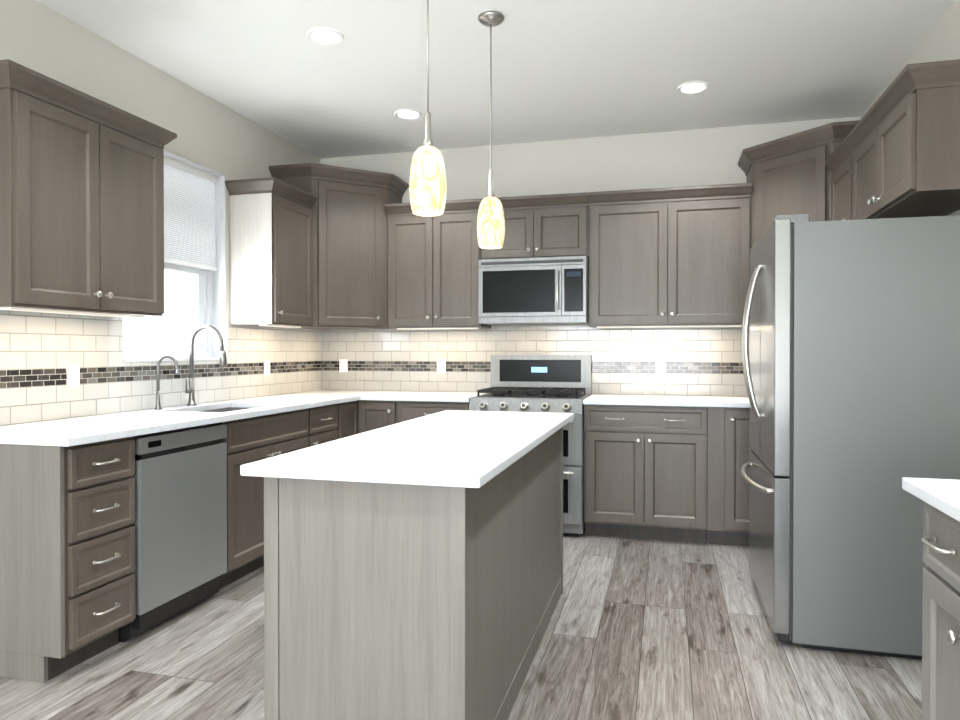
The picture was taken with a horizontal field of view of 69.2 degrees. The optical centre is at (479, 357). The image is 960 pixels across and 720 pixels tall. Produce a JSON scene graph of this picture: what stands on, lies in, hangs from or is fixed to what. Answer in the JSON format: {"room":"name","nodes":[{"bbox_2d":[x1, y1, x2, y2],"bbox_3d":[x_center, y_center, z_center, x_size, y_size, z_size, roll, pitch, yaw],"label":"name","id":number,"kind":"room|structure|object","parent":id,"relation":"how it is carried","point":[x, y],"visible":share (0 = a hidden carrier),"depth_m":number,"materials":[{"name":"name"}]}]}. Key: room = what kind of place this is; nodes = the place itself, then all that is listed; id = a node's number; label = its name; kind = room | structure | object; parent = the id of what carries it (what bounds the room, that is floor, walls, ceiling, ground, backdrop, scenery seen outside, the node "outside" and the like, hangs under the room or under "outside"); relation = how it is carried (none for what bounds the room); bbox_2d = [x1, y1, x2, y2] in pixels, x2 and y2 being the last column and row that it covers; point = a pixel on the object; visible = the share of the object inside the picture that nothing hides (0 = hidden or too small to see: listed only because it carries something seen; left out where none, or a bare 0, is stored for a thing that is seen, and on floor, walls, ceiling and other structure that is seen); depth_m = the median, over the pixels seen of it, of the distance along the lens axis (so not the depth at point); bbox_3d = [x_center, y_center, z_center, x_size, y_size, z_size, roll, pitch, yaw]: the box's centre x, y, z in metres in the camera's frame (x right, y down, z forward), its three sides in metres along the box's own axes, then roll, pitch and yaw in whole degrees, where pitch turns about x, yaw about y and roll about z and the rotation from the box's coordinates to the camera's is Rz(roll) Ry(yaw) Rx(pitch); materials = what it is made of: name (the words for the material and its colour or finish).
{"room":"kitchen","nodes":[
{"label":"kitchen","id":0,"kind":"room"},
{"bbox_2d":[0,0,319,424],"bbox_3d":[-2.495,-0.190,1.669,0.170,2.820,8.740,0,1,15],"label":"wall","id":1,"kind":"structure","parent":0,"point":[211,133],"depth_m":3.83,"materials":[{"name":"grey paint"}]},
{"bbox_2d":[0,59,176,317],"bbox_3d":[-1.829,-0.659,3.125,0.362,0.936,0.938,0,1,15],"label":"upper cabinet","id":2,"kind":"object","parent":1,"relation":"attached to","point":[81,203],"visible":1,"depth_m":2.97,"materials":[{"name":"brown wood"}]},
{"bbox_2d":[0,310,320,425],"bbox_3d":[-1.719,0.025,4.228,0.007,0.515,3.141,0,1,15],"label":"backsplash","id":3,"kind":"structure","parent":1,"relation":"attached to","point":[39,352],"depth_m":3.57,"materials":[{"name":"tile"}]},
{"bbox_2d":[67,365,79,386],"bbox_3d":[-1.949,0.091,3.337,0.007,0.104,0.070,0,1,15],"label":"electrical outlet","id":4,"kind":"object","parent":3,"relation":"attached to","point":[73,375],"visible":1,"depth_m":3.33,"materials":[{"name":"white plastic"}]},
{"bbox_2d":[264,361,269,374],"bbox_3d":[-1.516,0.077,4.960,0.007,0.104,0.070,0,1,15],"label":"electrical outlet","id":5,"kind":"object","parent":3,"relation":"attached to","point":[266,367],"visible":1,"depth_m":4.95,"materials":[{"name":"white plastic"}]},
{"bbox_2d":[123,150,225,361],"bbox_3d":[-1.833,-0.578,4.097,0.174,1.203,0.898,0,1,15],"label":"window","id":6,"kind":"structure","parent":1,"relation":"in","point":[211,296],"depth_m":4.46,"materials":[{"name":"white plastic"}]},
{"bbox_2d":[164,156,216,270],"bbox_3d":[-1.830,-0.861,4.094,0.030,0.614,0.868,0,1,15],"label":"window blind","id":7,"kind":"object","parent":6,"relation":"attached to","point":[189,216],"visible":0.46,"depth_m":4.26,"materials":[{"name":"white fabric"}]},
{"bbox_2d":[225,177,317,327],"bbox_3d":[-1.400,-0.673,4.729,0.362,0.936,0.573,0,1,15],"label":"upper cabinet","id":8,"kind":"object","parent":1,"relation":"attached to","point":[271,251],"visible":1,"depth_m":4.53,"materials":[{"name":"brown wood"}]},
{"bbox_2d":[269,163,408,329],"bbox_3d":[-1.040,-0.797,5.271,0.776,1.153,0.776,0,1,15],"label":"upper cabinet","id":9,"kind":"object","parent":1,"relation":"attached to","point":[350,254],"visible":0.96,"depth_m":5.10,"materials":[{"name":"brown wood"}]},
{"bbox_2d":[0,529,921,719],"bbox_3d":[-0.471,1.255,1.141,4.260,0.060,8.740,0,1,15],"label":"floor","id":10,"kind":"structure","parent":0,"point":[645,629],"depth_m":2.75,"materials":[{"name":"grey wood"}]},
{"bbox_2d":[0,436,135,682],"bbox_3d":[-1.764,0.768,2.812,0.655,0.884,0.369,0,1,15],"label":"drawer bank","id":11,"kind":"object","parent":10,"relation":"on","point":[67,567],"visible":0.98,"depth_m":2.62,"materials":[{"name":"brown wood"}]},
{"bbox_2d":[119,423,226,641],"bbox_3d":[-1.640,0.767,3.286,0.611,0.879,0.600,0,1,15],"label":"dishwasher","id":12,"kind":"object","parent":10,"relation":"on","point":[180,477],"visible":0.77,"depth_m":3.15,"materials":[{"name":"silver metal"}]},
{"bbox_2d":[219,407,308,588],"bbox_3d":[-1.451,0.758,3.991,0.652,0.884,0.849,0,1,15],"label":"base cabinet","id":13,"kind":"object","parent":10,"relation":"on","point":[251,439],"visible":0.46,"depth_m":3.73,"materials":[{"name":"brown wood"}]},
{"bbox_2d":[307,404,337,446],"bbox_3d":[-1.287,0.753,4.594,0.655,0.884,0.398,0,1,15],"label":"base cabinet","id":14,"kind":"object","parent":10,"relation":"on","point":[323,423],"visible":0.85,"depth_m":4.50,"materials":[{"name":"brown wood"}]},
{"bbox_2d":[336,400,396,438],"bbox_3d":[-0.993,0.748,5.199,0.913,0.884,0.918,0,1,15],"label":"base cabinet","id":15,"kind":"object","parent":10,"relation":"on","point":[357,417],"visible":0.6,"depth_m":4.96,"materials":[{"name":"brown wood"}]},
{"bbox_2d":[0,390,367,446],"bbox_3d":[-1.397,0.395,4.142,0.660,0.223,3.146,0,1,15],"label":"countertop","id":16,"kind":"structure","parent":15,"relation":"on","point":[69,432],"depth_m":3.30,"materials":[{"name":"white stone"}]},
{"bbox_2d":[154,355,180,409],"bbox_3d":[-1.700,0.137,3.788,0.162,0.298,0.039,0,1,15],"label":"tap","id":17,"kind":"object","parent":16,"relation":"on","point":[158,405],"visible":1,"depth_m":3.79,"materials":[{"name":"silver metal"}]},
{"bbox_2d":[185,325,226,405],"bbox_3d":[-1.594,0.048,4.025,0.262,0.472,0.104,0,1,15],"label":"pull-down faucet","id":18,"kind":"object","parent":16,"relation":"on","point":[191,389],"visible":1,"depth_m":4.06,"materials":[{"name":"silver metal"}]},
{"bbox_2d":[364,391,486,401],"bbox_3d":[-0.375,0.289,5.165,0.786,0.030,0.640,0,1,15],"label":"countertop","id":19,"kind":"structure","parent":15,"relation":"on","point":[372,395],"depth_m":4.94,"materials":[{"name":"white stone"}]},
{"bbox_2d":[264,447,535,719],"bbox_3d":[-0.216,0.772,2.338,0.609,0.884,0.903,0,1,15],"label":"base cabinet","id":20,"kind":"object","parent":10,"relation":"on","point":[384,601],"depth_m":1.92,"materials":[{"name":"grey wood"}]},
{"bbox_2d":[397,401,469,422],"bbox_3d":[-0.256,0.748,5.138,0.539,0.884,0.655,0,1,15],"label":"base cabinet","id":21,"kind":"object","parent":10,"relation":"on","point":[408,410],"visible":0.21,"depth_m":4.88,"materials":[{"name":"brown wood"}]},
{"bbox_2d":[469,355,591,535],"bbox_3d":[0.371,0.589,4.932,0.767,1.205,0.704,0,1,15],"label":"gas range","id":22,"kind":"object","parent":10,"relation":"on","point":[545,383],"visible":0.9,"depth_m":4.74,"materials":[{"name":"silver metal"}]},
{"bbox_2d":[536,427,562,651],"bbox_3d":[0.017,0.765,3.210,0.609,0.884,0.902,0,1,15],"label":"base cabinet","id":23,"kind":"object","parent":10,"relation":"on","point":[549,453],"depth_m":3.16,"materials":[{"name":"grey wood"}]},
{"bbox_2d":[240,410,573,487],"bbox_3d":[-0.093,0.311,2.771,0.695,0.030,1.890,0,1,15],"label":"countertop","id":24,"kind":"structure","parent":23,"relation":"on","point":[462,448],"depth_m":2.21,"materials":[{"name":"white stone"}]},
{"bbox_2d":[584,405,706,542],"bbox_3d":[1.133,0.751,4.767,0.774,0.884,0.655,0,1,15],"label":"base cabinet","id":25,"kind":"object","parent":10,"relation":"on","point":[645,472],"visible":0.96,"depth_m":4.49,"materials":[{"name":"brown wood"}]},
{"bbox_2d":[706,407,750,545],"bbox_3d":[1.996,0.753,4.538,1.008,0.884,0.652,0,1,15],"label":"base cabinet","id":26,"kind":"object","parent":10,"relation":"on","point":[728,447],"visible":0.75,"depth_m":4.36,"materials":[{"name":"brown wood"}]},
{"bbox_2d":[583,394,748,407],"bbox_3d":[1.619,0.294,4.633,1.787,0.030,0.639,0,1,15],"label":"countertop","id":27,"kind":"structure","parent":26,"relation":"on","point":[677,400],"depth_m":4.51,"materials":[{"name":"white stone"}]},
{"bbox_2d":[741,214,959,658],"bbox_3d":[1.690,0.307,3.231,0.888,1.800,0.900,0,1,15],"label":"refrigerator","id":28,"kind":"object","parent":10,"relation":"on","point":[851,370],"visible":1,"depth_m":2.82,"materials":[{"name":"grey metal"}]},
{"bbox_2d":[921,501,959,719],"bbox_3d":[1.152,0.786,0.763,0.690,0.884,1.855,0,1,15],"label":"base cabinet","id":29,"kind":"object","parent":10,"relation":"on","point":[940,539],"visible":0.9,"depth_m":1.60,"materials":[{"name":"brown wood"}]},
{"bbox_2d":[902,477,959,521],"bbox_3d":[1.155,0.328,0.760,0.684,0.030,1.900,0,1,15],"label":"countertop","id":30,"kind":"structure","parent":29,"relation":"on","point":[942,495],"depth_m":1.61,"materials":[{"name":"white stone"}]},
{"bbox_2d":[36,0,955,158],"bbox_3d":[-0.471,-1.635,1.116,4.260,0.080,8.740,0,1,15],"label":"ceiling","id":31,"kind":"structure","parent":0,"point":[568,69],"depth_m":3.80,"materials":[{"name":"white paint"}]},
{"bbox_2d":[306,27,343,44],"bbox_3d":[-0.777,-1.610,3.496,0.184,0.012,0.184,0,1,15],"label":"recessed light","id":32,"kind":"object","parent":31,"relation":"in","point":[324,36],"visible":0.94,"depth_m":3.49,"materials":[{"name":"white plastic"}]},
{"bbox_2d":[394,109,421,119],"bbox_3d":[-0.479,-1.620,4.648,0.184,0.012,0.184,0,1,15],"label":"recessed light","id":33,"kind":"object","parent":31,"relation":"in","point":[408,114],"visible":0.96,"depth_m":4.64,"materials":[{"name":"white plastic"}]},
{"bbox_2d":[409,0,446,215],"bbox_3d":[-0.187,-1.061,2.494,0.134,1.090,0.134,0,1,15],"label":"pendant light","id":34,"kind":"object","parent":31,"relation":"hanging from","point":[427,187],"visible":1,"depth_m":2.45,"materials":[{"name":"white glass"}]},
{"bbox_2d":[477,11,504,248],"bbox_3d":[0.052,-1.068,3.310,0.134,1.090,0.134,0,1,15],"label":"pendant light","id":35,"kind":"object","parent":31,"relation":"hanging from","point":[490,227],"visible":1,"depth_m":3.27,"materials":[{"name":"white glass"}]},
{"bbox_2d":[677,81,708,93],"bbox_3d":[1.279,-1.616,4.178,0.184,0.012,0.184,0,1,15],"label":"recessed light","id":36,"kind":"object","parent":31,"relation":"in","point":[694,87],"visible":0.92,"depth_m":4.16,"materials":[{"name":"white plastic"}]},
{"bbox_2d":[320,117,859,396],"bbox_3d":[0.642,-0.221,5.292,4.020,2.820,0.120,0,1,15],"label":"wall","id":37,"kind":"structure","parent":0,"point":[698,157],"depth_m":5.16,"materials":[{"name":"grey paint"}]},
{"bbox_2d":[385,199,490,329],"bbox_3d":[-0.312,-0.678,5.293,0.733,0.936,0.362,0,1,15],"label":"upper cabinet","id":38,"kind":"object","parent":37,"relation":"attached to","point":[433,272],"visible":0.79,"depth_m":5.15,"materials":[{"name":"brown wood"}]},
{"bbox_2d":[480,192,588,259],"bbox_3d":[0.418,-0.924,5.095,0.775,0.440,0.362,0,1,15],"label":"upper cabinet","id":39,"kind":"object","parent":37,"relation":"attached to","point":[549,225],"visible":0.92,"depth_m":4.93,"materials":[{"name":"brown wood"}]},
{"bbox_2d":[479,256,588,324],"bbox_3d":[0.405,-0.469,5.049,0.764,0.456,0.450,0,1,15],"label":"over-the-range microwave","id":40,"kind":"object","parent":39,"relation":"attached to","point":[537,291],"visible":0.98,"depth_m":4.87,"materials":[{"name":"silver metal"}]},
{"bbox_2d":[321,325,749,396],"bbox_3d":[0.629,0.017,5.231,4.010,0.515,0.007,0,1,15],"label":"backsplash","id":41,"kind":"structure","parent":37,"relation":"attached to","point":[703,361],"depth_m":5.27,"materials":[{"name":"tile"}]},
{"bbox_2d":[339,359,347,371],"bbox_3d":[-1.116,0.070,5.689,0.070,0.104,0.007,0,1,15],"label":"electrical outlet","id":42,"kind":"object","parent":41,"relation":"attached to","point":[343,365],"visible":1,"depth_m":5.69,"materials":[{"name":"white plastic"}]},
{"bbox_2d":[437,360,445,372],"bbox_3d":[-0.305,0.072,5.473,0.070,0.104,0.007,0,1,15],"label":"electrical outlet","id":43,"kind":"object","parent":41,"relation":"attached to","point":[441,366],"visible":1,"depth_m":5.47,"materials":[{"name":"white plastic"}]},
{"bbox_2d":[656,360,665,374],"bbox_3d":[1.309,0.076,5.042,0.070,0.104,0.007,0,1,15],"label":"electrical outlet","id":44,"kind":"object","parent":41,"relation":"attached to","point":[660,367],"visible":1,"depth_m":5.04,"materials":[{"name":"white plastic"}]},
{"bbox_2d":[588,183,751,327],"bbox_3d":[1.309,-0.674,4.860,1.065,0.936,0.362,0,1,15],"label":"upper cabinet","id":45,"kind":"object","parent":37,"relation":"attached to","point":[669,257],"visible":0.98,"depth_m":4.71,"materials":[{"name":"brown wood"}]},
{"bbox_2d":[860,0,959,215],"bbox_3d":[1.529,-0.181,0.594,0.120,2.820,8.740,0,1,15],"label":"wall","id":46,"kind":"structure","parent":0,"point":[940,41],"depth_m":3.31,"materials":[{"name":"grey paint"}]},
{"bbox_2d":[738,120,859,325],"bbox_3d":[2.091,-0.790,4.435,0.776,1.153,0.776,0,1,15],"label":"upper cabinet","id":47,"kind":"object","parent":46,"relation":"attached to","point":[792,174],"visible":0.23,"depth_m":4.31,"materials":[{"name":"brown wood"}]},
{"bbox_2d":[825,59,959,220],"bbox_3d":[2.019,-0.902,3.360,0.362,0.485,1.449,0,1,15],"label":"upper cabinet","id":48,"kind":"object","parent":46,"relation":"attached to","point":[895,153],"visible":0.83,"depth_m":2.89,"materials":[{"name":"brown wood"}]},
{"label":"outside","id":49,"kind":"structure","parent":0,"visible":0},
{"bbox_2d":[123,270,198,346],"bbox_3d":[-2.728,-0.603,4.336,0.001,3.200,3.700,0,1,15],"label":"sky","id":50,"kind":"structure","parent":49,"point":[141,337],"depth_m":5.47,"materials":[{"name":"white"}]}
]}

